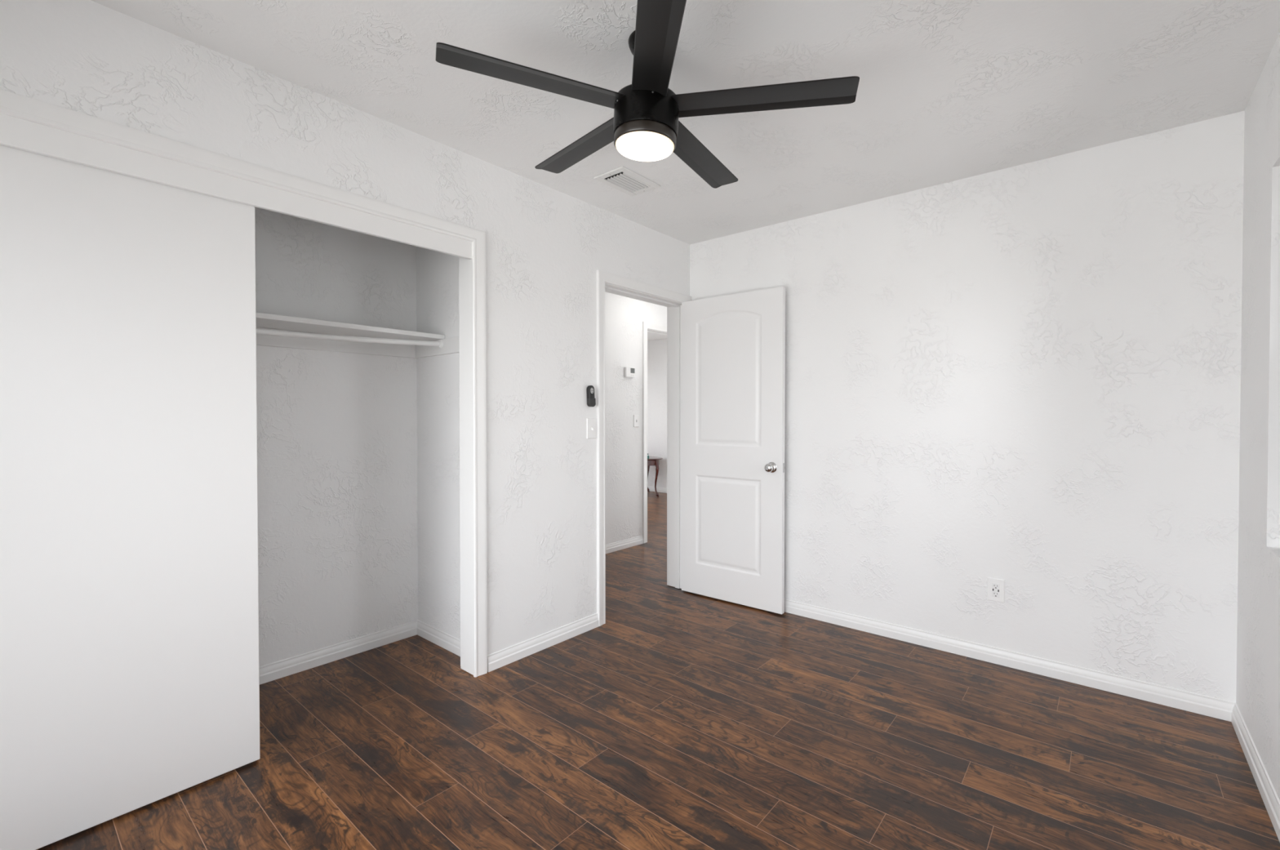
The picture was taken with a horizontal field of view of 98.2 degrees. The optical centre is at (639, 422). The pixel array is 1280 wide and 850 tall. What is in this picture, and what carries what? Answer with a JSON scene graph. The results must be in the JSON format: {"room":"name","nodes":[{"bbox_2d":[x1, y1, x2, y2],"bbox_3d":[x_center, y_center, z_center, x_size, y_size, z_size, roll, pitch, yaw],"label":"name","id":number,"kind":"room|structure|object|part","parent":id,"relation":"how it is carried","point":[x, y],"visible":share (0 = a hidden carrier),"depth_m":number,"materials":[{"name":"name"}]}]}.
{"room":"empty bedroom","nodes":[
{"label":"empty bedroom","id":0,"kind":"room"},
{"bbox_2d":[254,207,417,666],"bbox_3d":[-2.044,-0.016,2.255,0.100,2.440,2.532,1,1,40],"label":"wall","id":1,"kind":"structure","parent":0,"point":[337,431],"depth_m":2.78,"materials":[{"name":"white paint"}]},
{"bbox_2d":[256,312,458,358],"bbox_3d":[-1.729,-0.398,2.101,0.574,0.102,2.152,1,1,40],"label":"closet shelf","id":2,"kind":"object","parent":1,"relation":"attached to","point":[264,321],"visible":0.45,"depth_m":2.71,"materials":[{"name":"white paint"}]},
{"bbox_2d":[256,328,443,347],"bbox_3d":[-1.727,-0.391,2.100,0.044,0.064,2.116,1,1,40],"label":"closet rod","id":3,"kind":"object","parent":2,"relation":"attached to","point":[439,344],"visible":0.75,"depth_m":2.53,"materials":[{"name":"white paint"}]},
{"bbox_2d":[437,339,443,347],"bbox_3d":[-1.049,-0.411,2.901,0.044,0.044,0.016,1,1,40],"label":"socket","id":4,"kind":"object","parent":3,"relation":"attached to","point":[440,343],"depth_m":2.89,"materials":[{"name":"white paint"}]},
{"bbox_2d":[0,0,689,654],"bbox_3d":[-1.027,-0.019,2.422,0.150,2.440,4.100,1,1,40],"label":"wall","id":5,"kind":"structure","parent":0,"point":[546,246],"depth_m":2.69,"materials":[{"name":"white paint"}]},
{"bbox_2d":[0,144,260,849],"bbox_3d":[-1.720,0.199,1.549,0.034,2.008,1.100,1,1,40],"label":"door","id":6,"kind":"structure","parent":5,"relation":"in","point":[130,662],"depth_m":1.68,"materials":[{"name":"white paint"}]},
{"bbox_2d":[0,113,471,259],"bbox_3d":[-1.421,-0.794,1.841,0.018,0.082,1.957,1,1,40],"label":"trim","id":7,"kind":"structure","parent":5,"relation":"attached to","point":[15,132],"depth_m":1.82,"materials":[{"name":"white paint"}]},
{"bbox_2d":[0,88,487,676],"bbox_3d":[-1.411,0.158,1.839,0.018,2.099,2.095,1,1,40],"label":"trim","id":8,"kind":"structure","parent":5,"relation":"attached to","point":[13,104],"depth_m":2.24,"materials":[{"name":"white paint"}]},
{"bbox_2d":[259,619,460,684],"bbox_3d":[-1.729,1.166,2.122,0.575,0.077,2.152,1,1,40],"label":"baseboard","id":9,"kind":"structure","parent":5,"relation":"attached to","point":[283,668],"depth_m":2.85,"materials":[{"name":"white paint"}]},
{"bbox_2d":[458,256,473,675],"bbox_3d":[-1.460,0.176,1.889,0.120,2.060,1.999,1,1,40],"label":"trim","id":10,"kind":"structure","parent":5,"relation":"attached to","point":[464,264],"depth_m":2.64,"materials":[{"name":"white paint"}]},
{"bbox_2d":[487,613,598,671],"bbox_3d":[-0.488,1.155,2.948,0.014,0.077,0.753,1,1,40],"label":"baseboard","id":11,"kind":"structure","parent":5,"relation":"attached to","point":[496,660],"depth_m":2.90,"materials":[{"name":"white paint"}]},
{"bbox_2d":[586,388,595,406],"bbox_3d":[-0.279,-0.149,3.167,0.026,0.119,0.050,1,1,40],"label":"remote holder","id":12,"kind":"object","parent":5,"relation":"attached to","point":[590,402],"visible":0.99,"depth_m":3.16,"materials":[{"name":"black plastic"}]},
{"bbox_2d":[586,385,595,398],"bbox_3d":[-0.279,-0.155,3.165,0.021,0.112,0.047,1,1,40],"label":"remote","id":13,"kind":"object","parent":12,"relation":"in","point":[590,388],"visible":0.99,"depth_m":3.15,"materials":[{"name":"black plastic"}]},
{"bbox_2d":[586,417,596,438],"bbox_3d":[-0.273,0.034,3.183,0.018,0.117,0.076,1,1,40],"label":"light switch","id":14,"kind":"object","parent":5,"relation":"attached to","point":[591,422],"visible":1,"depth_m":3.18,"materials":[{"name":"white plastic"}]},
{"bbox_2d":[604,283,681,588],"bbox_3d":[-0.004,0.171,3.634,0.150,2.023,0.847,1,1,40],"label":"trim","id":15,"kind":"structure","parent":5,"relation":"attached to","point":[674,308],"depth_m":3.94,"materials":[{"name":"white paint"}]},
{"bbox_2d":[596,270,691,626],"bbox_3d":[0.057,0.149,3.577,0.018,2.071,0.936,1,1,40],"label":"trim","id":16,"kind":"structure","parent":5,"relation":"attached to","point":[602,277],"depth_m":3.24,"materials":[{"name":"white paint"}]},
{"bbox_2d":[681,286,785,613],"bbox_3d":[0.578,0.172,3.615,0.763,2.006,0.156,1,1,35],"label":"door","id":17,"kind":"structure","parent":5,"relation":"in","point":[733,346],"depth_m":3.60,"materials":[{"name":"white paint"}]},
{"bbox_3d":[0.795,0.278,3.405,0.055,0.055,0.051,1,1,40],"label":"knob","id":18,"kind":"part","parent":17,"relation":"part of","materials":[{"name":"silver metal"}]},
{"bbox_2d":[416,246,460,639],"bbox_3d":[-1.002,-0.026,2.966,0.575,2.440,0.100,1,1,40],"label":"wall","id":19,"kind":"structure","parent":0,"point":[437,272],"depth_m":2.97,"materials":[{"name":"white paint"}]},
{"bbox_2d":[604,291,666,544],"bbox_3d":[-0.262,-0.054,5.069,0.120,2.440,4.268,1,1,40],"label":"wall","id":20,"kind":"structure","parent":0,"point":[624,317],"depth_m":5.11,"materials":[{"name":"white paint"}]},
{"bbox_2d":[605,535,643,553],"bbox_3d":[-0.780,1.136,4.368,0.014,0.077,2.503,1,1,40],"label":"baseboard","id":21,"kind":"structure","parent":20,"relation":"attached to","point":[633,541],"depth_m":5.11,"materials":[{"name":"white paint"}]},
{"bbox_2d":[624,366,635,377],"bbox_3d":[-0.096,-0.466,5.144,0.029,0.093,0.125,1,1,40],"label":"thermostat","id":22,"kind":"object","parent":20,"relation":"attached to","point":[628,371],"visible":1,"depth_m":5.13,"materials":[{"name":"white plastic"}]},
{"bbox_2d":[633,414,639,426],"bbox_3d":[-0.035,-0.014,5.239,0.007,0.114,0.074,1,1,40],"label":"light switch","id":23,"kind":"object","parent":20,"relation":"attached to","point":[636,417],"visible":1,"depth_m":5.24,"materials":[{"name":"white plastic"}]},
{"bbox_2d":[642,321,666,542],"bbox_3d":[0.320,0.094,5.652,0.018,2.125,0.898,1,1,40],"label":"trim","id":24,"kind":"structure","parent":20,"relation":"attached to","point":[646,326],"depth_m":5.33,"materials":[{"name":"white paint"}]},
{"bbox_2d":[647,328,666,335],"bbox_3d":[0.267,0.116,5.697,0.120,2.077,0.796,1,1,40],"label":"trim","id":25,"kind":"structure","parent":20,"relation":"attached to","point":[649,331],"depth_m":5.53,"materials":[{"name":"white paint"}]},
{"bbox_2d":[647,338,666,488],"bbox_3d":[0.551,-0.103,8.734,3.610,2.440,0.120,1,1,40],"label":"wall","id":26,"kind":"structure","parent":0,"point":[656,348],"depth_m":8.89,"materials":[{"name":"white paint"}]},
{"bbox_2d":[647,485,666,493],"bbox_3d":[0.519,1.079,8.689,3.340,0.077,0.014,1,1,40],"label":"baseboard","id":27,"kind":"structure","parent":26,"relation":"attached to","point":[651,488],"depth_m":8.87,"materials":[{"name":"white paint"}]},
{"bbox_2d":[35,490,1279,849],"bbox_3d":[-0.465,1.174,4.477,7.475,0.001,8.215,1,1,40],"label":"floor","id":28,"kind":"structure","parent":0,"point":[682,720],"depth_m":2.01,"materials":[{"name":"brown wood"}]},
{"bbox_2d":[647,456,662,496],"bbox_3d":[-0.053,0.833,8.713,0.916,0.574,0.644,1,1,40],"label":"side table","id":29,"kind":"object","parent":28,"relation":"on","point":[651,460],"visible":0.44,"depth_m":8.44,"materials":[{"name":"red wood"}]},
{"bbox_3d":[0.123,0.841,8.922,0.056,0.551,0.077,1,1,40],"label":"leg","id":30,"kind":"part","parent":29,"relation":"part of","materials":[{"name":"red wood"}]},
{"bbox_3d":[0.255,0.847,8.454,0.077,0.551,0.056,1,1,40],"label":"leg","id":31,"kind":"part","parent":29,"relation":"part of","materials":[{"name":"red wood"}]},
{"bbox_2d":[90,0,1279,340],"bbox_3d":[-0.449,-1.316,4.502,7.625,0.100,8.150,1,1,40],"label":"ceiling","id":32,"kind":"structure","parent":0,"point":[948,91],"depth_m":1.95,"materials":[{"name":"white paint"}]},
{"bbox_2d":[593,166,660,196],"bbox_3d":[-0.063,-1.239,2.859,0.200,0.011,0.300,1,1,40],"label":"ceiling vent","id":33,"kind":"object","parent":32,"relation":"in","point":[622,179],"visible":1,"depth_m":2.84,"materials":[{"name":"white metal"}]},
{"bbox_2d":[435,0,859,188],"bbox_3d":[0.023,-1.053,1.819,1.232,0.354,1.225,1,1,40],"label":"ceiling fan","id":34,"kind":"object","parent":32,"relation":"hanging from","point":[645,126],"visible":1,"depth_m":1.69,"materials":[{"name":"black wood"}]},
{"bbox_3d":[-0.318,-1.025,1.650,0.544,0.042,0.117,0,1,-21],"label":"blade","id":35,"kind":"part","parent":34,"relation":"part of","materials":[{"name":"black wood"}]},
{"bbox_3d":[-0.212,-1.025,2.068,0.118,0.028,0.544,-1,1,-39],"label":"blade","id":36,"kind":"part","parent":34,"relation":"part of","materials":[{"name":"black wood"}]},
{"bbox_2d":[615,131,674,161],"bbox_3d":[0.016,-0.889,1.788,0.189,0.027,0.189,1,1,40],"label":"diffuser","id":37,"kind":"object","parent":34,"relation":"attached to","point":[643,146],"depth_m":1.76,"materials":[{"name":"white glass"}]},
{"bbox_3d":[0.045,-1.005,1.421,0.117,0.021,0.544,0,1,-4],"label":"blade","id":38,"kind":"part","parent":34,"relation":"part of","materials":[{"name":"black wood"}]},
{"bbox_3d":[0.217,-1.004,2.096,0.118,0.027,0.544,0,1,32],"label":"blade","id":39,"kind":"part","parent":34,"relation":"part of","materials":[{"name":"black wood"}]},
{"bbox_3d":[0.376,-0.992,1.695,0.544,0.042,0.117,0,1,14],"label":"blade","id":40,"kind":"part","parent":34,"relation":"part of","materials":[{"name":"black wood"}]},
{"bbox_2d":[689,111,1244,702],"bbox_3d":[1.414,-0.028,3.121,2.975,2.440,0.120,1,1,40],"label":"wall","id":41,"kind":"structure","parent":0,"point":[1027,376],"depth_m":2.65,"materials":[{"name":"white paint"}]},
{"bbox_2d":[987,577,1004,602],"bbox_3d":[1.767,0.832,2.750,0.072,0.114,0.007,1,1,40],"label":"power outlet","id":42,"kind":"object","parent":41,"relation":"attached to","point":[996,587],"visible":1,"depth_m":2.75,"materials":[{"name":"white plastic"}]},
{"bbox_2d":[991,582,999,597],"bbox_3d":[1.766,0.832,2.749,0.034,0.068,0.002,1,1,40],"label":"receptacle","id":43,"kind":"object","parent":42,"relation":"attached to","point":[995,586],"depth_m":2.75,"materials":[{"name":"white plastic"}]},
{"bbox_2d":[784,599,1235,721],"bbox_3d":[1.371,1.153,3.086,2.675,0.077,0.014,1,1,40],"label":"baseboard","id":44,"kind":"structure","parent":41,"relation":"attached to","point":[1217,708],"depth_m":2.65,"materials":[{"name":"white paint"}]},
{"bbox_2d":[1235,32,1279,799],"bbox_3d":[1.115,0.006,0.579,0.150,2.440,4.150,1,1,40],"label":"wall","id":45,"kind":"structure","parent":0,"point":[1258,628],"depth_m":1.90,"materials":[{"name":"white paint"}]},
{"bbox_2d":[1231,702,1279,841],"bbox_3d":[1.101,1.185,0.705,0.014,0.077,4.000,1,1,40],"label":"baseboard","id":46,"kind":"structure","parent":45,"relation":"attached to","point":[1268,793],"depth_m":1.85,"materials":[{"name":"white paint"}]}
]}

